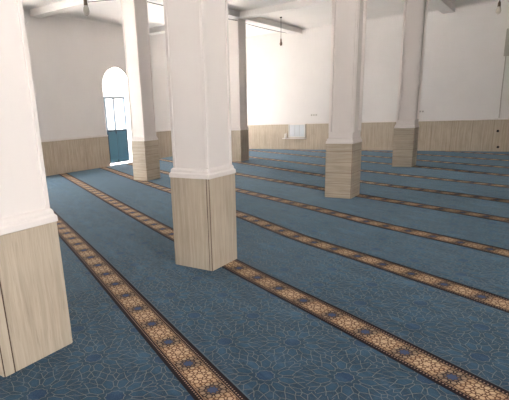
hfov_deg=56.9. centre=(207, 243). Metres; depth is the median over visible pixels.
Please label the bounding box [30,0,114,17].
beam
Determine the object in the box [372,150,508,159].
carpet
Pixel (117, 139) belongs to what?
door
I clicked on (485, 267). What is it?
carpet
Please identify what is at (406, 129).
column
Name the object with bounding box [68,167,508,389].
carpet
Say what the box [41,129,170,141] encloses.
trim
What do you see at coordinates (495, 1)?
trim
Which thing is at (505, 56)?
conduit pipe
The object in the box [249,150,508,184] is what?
carpet
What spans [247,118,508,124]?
trim
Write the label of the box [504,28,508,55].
wall box
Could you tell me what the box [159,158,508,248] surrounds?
carpet
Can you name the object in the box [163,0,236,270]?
column
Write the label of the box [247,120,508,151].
wainscoting
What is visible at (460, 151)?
carpet
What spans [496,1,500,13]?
pendant lamp
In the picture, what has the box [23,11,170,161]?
wall
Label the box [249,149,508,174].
carpet
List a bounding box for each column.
[0,0,72,376]
[120,0,159,180]
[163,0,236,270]
[228,18,248,161]
[325,0,366,198]
[392,0,427,166]
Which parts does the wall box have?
door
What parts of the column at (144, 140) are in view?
collar moulding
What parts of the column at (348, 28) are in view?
collar moulding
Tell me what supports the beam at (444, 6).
attached to the wall at (464, 58)
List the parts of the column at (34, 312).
collar moulding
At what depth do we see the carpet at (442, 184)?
9.92 m
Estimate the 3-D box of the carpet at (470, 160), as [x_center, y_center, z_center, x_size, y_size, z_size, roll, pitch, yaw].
[7.431,-2.251,12.708,1.350,0.013,14.637,-10,17,-25]
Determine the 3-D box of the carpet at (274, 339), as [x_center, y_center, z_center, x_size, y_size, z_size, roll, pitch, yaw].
[-0.474,0.144,5.464,1.323,0.013,19.376,-10,17,-25]
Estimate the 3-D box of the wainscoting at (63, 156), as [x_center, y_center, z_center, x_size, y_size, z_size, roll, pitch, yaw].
[-5.247,-2.186,12.638,0.025,0.965,20.400,9,19,34]
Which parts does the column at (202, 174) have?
collar moulding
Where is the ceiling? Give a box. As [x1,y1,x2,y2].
[22,0,494,36]
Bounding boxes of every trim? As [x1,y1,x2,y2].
[23,0,508,37]
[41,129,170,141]
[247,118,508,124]
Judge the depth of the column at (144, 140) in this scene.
11.28 m
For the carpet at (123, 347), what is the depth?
3.22 m
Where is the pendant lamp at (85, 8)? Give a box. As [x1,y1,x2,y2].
[83,0,88,15]
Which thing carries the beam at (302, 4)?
attached to the wall at (70, 58)
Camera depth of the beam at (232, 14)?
15.40 m
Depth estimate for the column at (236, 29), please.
14.69 m
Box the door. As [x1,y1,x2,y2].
[102,68,131,163]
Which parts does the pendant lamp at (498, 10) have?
bulb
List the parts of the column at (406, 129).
collar moulding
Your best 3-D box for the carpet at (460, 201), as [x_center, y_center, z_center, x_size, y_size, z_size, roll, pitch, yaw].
[2.884,-1.319,10.115,1.474,0.013,19.317,-10,17,-25]
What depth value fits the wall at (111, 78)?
18.20 m
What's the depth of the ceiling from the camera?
13.97 m
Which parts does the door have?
frame, panel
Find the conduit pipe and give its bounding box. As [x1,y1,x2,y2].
[498,56,505,117]
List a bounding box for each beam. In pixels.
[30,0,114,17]
[149,0,331,34]
[153,0,301,34]
[428,0,454,13]
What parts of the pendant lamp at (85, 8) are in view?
bulb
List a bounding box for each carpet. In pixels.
[0,207,250,399]
[46,173,508,399]
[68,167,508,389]
[108,163,508,297]
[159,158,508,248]
[161,156,508,217]
[238,156,508,199]
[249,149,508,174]
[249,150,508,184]
[296,149,508,166]
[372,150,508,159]
[460,151,508,153]
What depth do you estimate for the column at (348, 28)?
8.04 m
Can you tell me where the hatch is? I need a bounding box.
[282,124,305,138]
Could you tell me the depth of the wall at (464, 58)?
15.92 m
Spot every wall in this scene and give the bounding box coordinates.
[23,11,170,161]
[102,68,129,157]
[246,1,508,123]
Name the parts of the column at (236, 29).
collar moulding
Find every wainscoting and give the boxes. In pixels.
[41,131,172,175]
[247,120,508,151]
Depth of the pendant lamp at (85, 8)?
8.56 m
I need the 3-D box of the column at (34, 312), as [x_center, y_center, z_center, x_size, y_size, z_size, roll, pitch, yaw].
[-1.438,-1.278,2.789,0.496,4.258,0.565,9,19,34]

